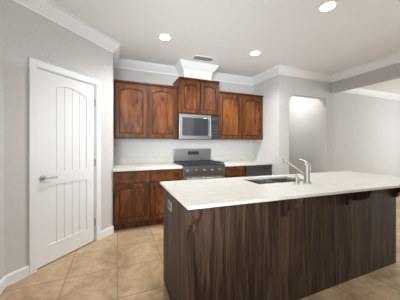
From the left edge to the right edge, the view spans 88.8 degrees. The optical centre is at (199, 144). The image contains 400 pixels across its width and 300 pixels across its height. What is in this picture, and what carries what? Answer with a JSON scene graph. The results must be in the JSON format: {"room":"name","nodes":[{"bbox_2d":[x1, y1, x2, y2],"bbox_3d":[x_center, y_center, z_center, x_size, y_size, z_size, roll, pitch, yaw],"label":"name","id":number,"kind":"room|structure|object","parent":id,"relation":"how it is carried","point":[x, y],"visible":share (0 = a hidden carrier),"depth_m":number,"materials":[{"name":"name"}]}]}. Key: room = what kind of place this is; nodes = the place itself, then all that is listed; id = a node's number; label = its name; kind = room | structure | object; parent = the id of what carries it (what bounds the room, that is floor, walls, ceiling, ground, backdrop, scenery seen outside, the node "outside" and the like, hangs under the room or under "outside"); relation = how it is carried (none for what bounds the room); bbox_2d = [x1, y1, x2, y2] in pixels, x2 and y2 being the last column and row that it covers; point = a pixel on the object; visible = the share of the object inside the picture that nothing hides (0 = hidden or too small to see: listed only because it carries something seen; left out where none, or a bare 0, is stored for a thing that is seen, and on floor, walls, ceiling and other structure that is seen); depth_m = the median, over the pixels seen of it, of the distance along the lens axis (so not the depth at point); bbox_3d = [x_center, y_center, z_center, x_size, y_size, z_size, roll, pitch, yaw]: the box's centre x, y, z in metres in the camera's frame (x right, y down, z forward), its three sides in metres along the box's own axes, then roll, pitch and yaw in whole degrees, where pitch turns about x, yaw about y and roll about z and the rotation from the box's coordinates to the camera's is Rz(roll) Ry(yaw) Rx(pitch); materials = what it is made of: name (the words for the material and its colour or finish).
{"room":"kitchen","nodes":[
{"label":"kitchen","id":0,"kind":"room"},
{"bbox_2d":[0,0,3,279],"bbox_3d":[-0.897,-0.090,-0.409,0.120,2.700,4.913,0,0,-22],"label":"wall","id":1,"kind":"structure","parent":0,"point":[1,139],"depth_m":1.76,"materials":[{"name":"paint"}]},
{"bbox_2d":[0,275,7,293],"bbox_3d":[-0.816,1.210,-0.430,0.015,0.100,4.813,0,0,-22],"label":"baseboard","id":2,"kind":"structure","parent":1,"relation":"attached to","point":[4,281],"depth_m":1.77,"materials":[{"name":"white wood"}]},
{"bbox_2d":[4,0,112,275],"bbox_3d":[-1.544,-0.090,2.377,0.120,2.700,1.246,0,0,23],"label":"wall","id":3,"kind":"structure","parent":0,"point":[28,33],"depth_m":1.95,"materials":[{"name":"paint"}]},
{"bbox_2d":[28,57,100,275],"bbox_3d":[-1.539,0.211,2.366,0.144,2.098,0.822,0,0,23],"label":"door frame","id":4,"kind":"structure","parent":3,"relation":"attached to","point":[34,64],"depth_m":2.01,"materials":[{"name":"white wood"}]},
{"bbox_2d":[37,68,93,268],"bbox_3d":[-1.495,0.242,2.347,0.092,2.011,0.672,0,0,23],"label":"pantry door","id":5,"kind":"structure","parent":3,"relation":"in","point":[65,165],"depth_m":2.30,"materials":[{"name":"white wood"}]},
{"bbox_2d":[20,0,123,67],"bbox_3d":[-1.483,-1.370,2.656,0.848,0.140,1.494,0,0,-22],"label":"crown molding","id":6,"kind":"structure","parent":3,"relation":"attached to","point":[55,13],"depth_m":2.33,"materials":[{"name":"white wood"}]},
{"bbox_2d":[113,63,113,165],"bbox_3d":[-1.433,-0.090,3.231,0.120,2.700,0.705,0,0,-22],"label":"wall","id":7,"kind":"structure","parent":0,"point":[113,114],"depth_m":3.28,"materials":[{"name":"paint"}]},
{"bbox_2d":[114,68,252,162],"bbox_3d":[-0.166,-0.090,4.058,2.848,2.700,0.120,0,0,-22],"label":"wall","id":8,"kind":"structure","parent":0,"point":[142,148],"depth_m":3.80,"materials":[{"name":"paint"}]},
{"bbox_2d":[114,80,153,138],"bbox_3d":[-1.126,-0.548,3.414,0.579,0.900,0.352,0,0,-22],"label":"upper cabinet","id":9,"kind":"object","parent":8,"relation":"attached to","point":[142,110],"depth_m":3.26,"materials":[{"name":"brown wood"}]},
{"bbox_2d":[120,59,179,75],"bbox_3d":[-0.855,-1.370,3.653,1.020,0.140,0.115,0,0,-22],"label":"crown molding","id":10,"kind":"structure","parent":8,"relation":"attached to","point":[128,64],"depth_m":3.63,"materials":[{"name":"white wood"}]},
{"bbox_2d":[154,84,177,138],"bbox_3d":[-0.716,-0.548,3.580,0.579,0.900,0.352,0,0,-22],"label":"upper cabinet","id":11,"kind":"object","parent":8,"relation":"attached to","point":[165,96],"depth_m":3.45,"materials":[{"name":"brown wood"}]},
{"bbox_2d":[174,76,205,114],"bbox_3d":[-0.221,-0.841,3.742,0.452,0.616,0.422,0,0,-22],"label":"upper cabinet","id":12,"kind":"object","parent":8,"relation":"attached to","point":[191,91],"depth_m":3.55,"materials":[{"name":"brown wood"}]},
{"bbox_2d":[179,70,211,80],"bbox_3d":[-0.092,-1.296,3.845,0.540,0.288,0.330,0,0,-22],"label":"chase","id":13,"kind":"object","parent":12,"relation":"on","point":[196,75],"visible":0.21,"depth_m":3.69,"materials":[{"name":"white"}]},
{"bbox_2d":[173,114,218,139],"bbox_3d":[-0.069,-0.308,3.789,0.756,0.436,0.442,0,0,-22],"label":"microwave","id":14,"kind":"object","parent":12,"relation":"attached to","point":[197,127],"visible":0.98,"depth_m":3.62,"materials":[{"name":"silver metal"}]},
{"bbox_2d":[206,80,221,115],"bbox_3d":[0.072,-0.841,3.860,0.452,0.616,0.422,0,0,-22],"label":"upper cabinet","id":15,"kind":"object","parent":8,"relation":"attached to","point":[213,95],"depth_m":3.70,"materials":[{"name":"brown wood"}]},
{"bbox_2d":[217,92,245,139],"bbox_3d":[0.546,-0.548,4.089,0.590,0.900,0.352,0,0,-22],"label":"upper cabinet","id":16,"kind":"object","parent":8,"relation":"attached to","point":[232,122],"depth_m":3.94,"materials":[{"name":"brown wood"}]},
{"bbox_2d":[212,73,255,85],"bbox_3d":[0.658,-1.370,4.264,1.165,0.140,0.115,0,0,-22],"label":"crown molding","id":17,"kind":"structure","parent":8,"relation":"attached to","point":[223,77],"depth_m":4.29,"materials":[{"name":"white"}]},
{"bbox_2d":[246,94,263,139],"bbox_3d":[0.967,-0.548,4.259,0.590,0.900,0.352,0,0,-22],"label":"upper cabinet","id":18,"kind":"object","parent":8,"relation":"attached to","point":[254,103],"depth_m":4.13,"materials":[{"name":"brown wood"}]},
{"bbox_2d":[0,196,399,299],"bbox_3d":[3.323,1.310,2.421,10.065,0.100,7.000,0,0,-22],"label":"floor","id":19,"kind":"structure","parent":0,"point":[124,264],"depth_m":1.93,"materials":[{"name":"tile"}]},
{"bbox_2d":[113,157,182,230],"bbox_3d":[-0.869,0.753,3.369,1.027,1.014,0.628,0,0,-22],"label":"base cabinet","id":20,"kind":"object","parent":19,"relation":"on","point":[137,194],"visible":0.88,"depth_m":3.06,"materials":[{"name":"brown wood"}]},
{"bbox_2d":[174,149,224,179],"bbox_3d":[-0.020,0.672,3.666,0.756,1.175,0.677,0,0,-22],"label":"range","id":21,"kind":"object","parent":19,"relation":"on","point":[196,164],"visible":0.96,"depth_m":3.50,"materials":[{"name":"silver metal"}]},
{"bbox_2d":[211,155,272,177],"bbox_3d":[0.808,0.753,4.046,1.049,1.014,0.628,0,0,-22],"label":"base cabinet","id":22,"kind":"object","parent":19,"relation":"on","point":[235,166],"visible":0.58,"depth_m":3.89,"materials":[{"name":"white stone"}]},
{"bbox_2d":[245,165,270,176],"bbox_3d":[0.997,0.827,4.093,0.575,0.866,0.643,0,0,-22],"label":"dishwasher","id":23,"kind":"object","parent":19,"relation":"on","point":[257,170],"visible":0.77,"depth_m":3.82,"materials":[{"name":"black metal"}]},
{"bbox_2d":[163,187,399,299],"bbox_3d":[0.915,0.815,1.933,2.354,0.891,0.952,0,0,-22],"label":"kitchen island","id":24,"kind":"object","parent":19,"relation":"on","point":[237,238],"depth_m":1.61,"materials":[{"name":"brown wood"}]},
{"bbox_2d":[168,199,171,211],"bbox_3d":[-0.246,0.495,1.656,0.007,0.070,0.115,0,0,-22],"label":"outlet","id":25,"kind":"object","parent":24,"relation":"attached to","point":[169,205],"visible":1,"depth_m":1.64,"materials":[{"name":"grey plastic"}]},
{"bbox_2d":[160,171,399,218],"bbox_3d":[0.927,0.358,1.912,2.420,0.020,0.964,0,0,-22],"label":"island countertop","id":26,"kind":"structure","parent":24,"relation":"on","point":[202,198],"depth_m":1.61,"materials":[{"name":"white stone"}]},
{"bbox_2d":[246,178,299,183],"bbox_3d":[0.734,0.475,2.018,0.612,0.210,0.316,0,0,-19],"label":"sink","id":27,"kind":"object","parent":26,"relation":"in","point":[268,181],"visible":0.1,"depth_m":2.15,"materials":[{"name":"silver metal"}]},
{"bbox_2d":[282,158,310,183],"bbox_3d":[0.915,0.243,1.957,0.064,0.210,0.322,0,0,-22],"label":"faucet","id":28,"kind":"object","parent":26,"relation":"on","point":[306,173],"visible":1,"depth_m":1.84,"materials":[{"name":"silver metal"}]},
{"bbox_2d":[294,175,298,183],"bbox_3d":[0.852,0.308,1.803,0.039,0.078,0.040,0,0,-22],"label":"sprayer","id":29,"kind":"object","parent":26,"relation":"on","point":[296,179],"visible":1,"depth_m":1.79,"materials":[{"name":"silver metal"}]},
{"bbox_2d":[49,0,399,93],"bbox_3d":[3.323,-1.490,2.421,10.065,0.100,7.000,0,0,-22],"label":"ceiling","id":30,"kind":"structure","parent":0,"point":[229,36],"depth_m":2.61,"materials":[{"name":"white paint"}]},
{"bbox_2d":[158,33,171,40],"bbox_3d":[-0.472,-1.434,2.743,0.180,0.010,0.180,0,0,-22],"label":"recessed light","id":31,"kind":"object","parent":30,"relation":"in","point":[165,37],"visible":1,"depth_m":2.73,"materials":[{"name":"white"}]},
{"bbox_2d":[176,59,219,75],"bbox_3d":[-0.013,-1.370,3.647,0.744,0.140,0.107,0,0,-22],"label":"crown molding","id":32,"kind":"structure","parent":30,"relation":"attached to","point":[182,65],"depth_m":3.65,"materials":[{"name":"white wood"}]},
{"bbox_2d":[191,55,214,61],"bbox_3d":[0.053,-1.433,3.419,0.360,0.011,0.160,0,0,-22],"label":"ceiling vent","id":33,"kind":"object","parent":30,"relation":"in","point":[203,58],"visible":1,"depth_m":3.41,"materials":[{"name":"white metal"}]},
{"bbox_2d":[249,50,260,55],"bbox_3d":[0.865,-1.434,3.224,0.180,0.010,0.180,0,0,-22],"label":"recessed light","id":34,"kind":"object","parent":30,"relation":"in","point":[254,53],"visible":1,"depth_m":3.22,"materials":[{"name":"white"}]},
{"bbox_2d":[318,0,337,11],"bbox_3d":[1.330,-1.434,2.128,0.180,0.010,0.180,0,0,-22],"label":"recessed light","id":35,"kind":"object","parent":30,"relation":"in","point":[329,5],"visible":1,"depth_m":2.12,"materials":[{"name":"white"}]},
{"bbox_2d":[253,77,273,174],"bbox_3d":[1.219,-0.090,4.591,0.120,2.700,1.400,0,0,-22],"label":"wall","id":36,"kind":"structure","parent":0,"point":[263,149],"depth_m":4.13,"materials":[{"name":"paint"}]},
{"bbox_2d":[252,66,275,83],"bbox_3d":[1.296,-1.370,4.104,0.102,0.140,0.660,0,0,-22],"label":"crown molding","id":37,"kind":"structure","parent":36,"relation":"attached to","point":[271,72],"depth_m":4.09,"materials":[{"name":"white wood"}]},
{"bbox_2d":[274,75,329,174],"bbox_3d":[2.088,-0.090,4.122,1.380,2.700,0.120,0,0,-22],"label":"wall","id":38,"kind":"structure","parent":0,"point":[285,86],"depth_m":3.92,"materials":[{"name":"paint"}]},
{"bbox_2d":[276,64,331,82],"bbox_3d":[2.029,-1.370,3.979,1.367,0.140,0.102,0,0,-22],"label":"crown molding","id":39,"kind":"structure","parent":38,"relation":"attached to","point":[285,70],"depth_m":3.96,"materials":[{"name":"white wood"}]},
{"bbox_2d":[289,94,324,107],"bbox_3d":[2.151,-0.870,4.132,1.015,0.190,0.050,0,0,-22],"label":"trim","id":40,"kind":"structure","parent":38,"relation":"attached to","point":[322,100],"depth_m":4.28,"materials":[{"name":"paint"}]},
{"bbox_2d":[289,93,333,173],"bbox_3d":[2.521,-0.090,5.052,0.120,2.700,1.520,0,0,-22],"label":"wall","id":41,"kind":"structure","parent":0,"point":[304,128],"depth_m":4.84,"materials":[{"name":"paint"}]},
{"bbox_2d":[330,63,399,92],"bbox_3d":[3.832,-1.262,1.807,0.120,0.355,5.480,0,0,-22],"label":"header","id":42,"kind":"object","parent":41,"relation":"attached to","point":[387,73],"visible":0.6,"depth_m":3.68,"materials":[{"name":"paint"}]},
{"bbox_2d":[332,52,399,81],"bbox_3d":[3.729,-1.370,1.766,0.102,0.140,5.480,0,0,-22],"label":"crown molding","id":43,"kind":"structure","parent":42,"relation":"attached to","point":[394,58],"depth_m":3.61,"materials":[{"name":"white wood"}]},
{"bbox_2d":[334,92,399,176],"bbox_3d":[4.870,-0.090,5.710,4.730,2.700,0.120,0,0,-22],"label":"wall","id":44,"kind":"structure","parent":0,"point":[366,134],"depth_m":5.48,"materials":[{"name":"paint"}]},
{"bbox_2d":[343,88,399,99],"bbox_3d":[4.866,-1.370,5.589,4.380,0.140,0.102,0,0,-22],"label":"crown molding","id":45,"kind":"structure","parent":44,"relation":"attached to","point":[359,91],"depth_m":5.51,"materials":[{"name":"white"}]}
]}

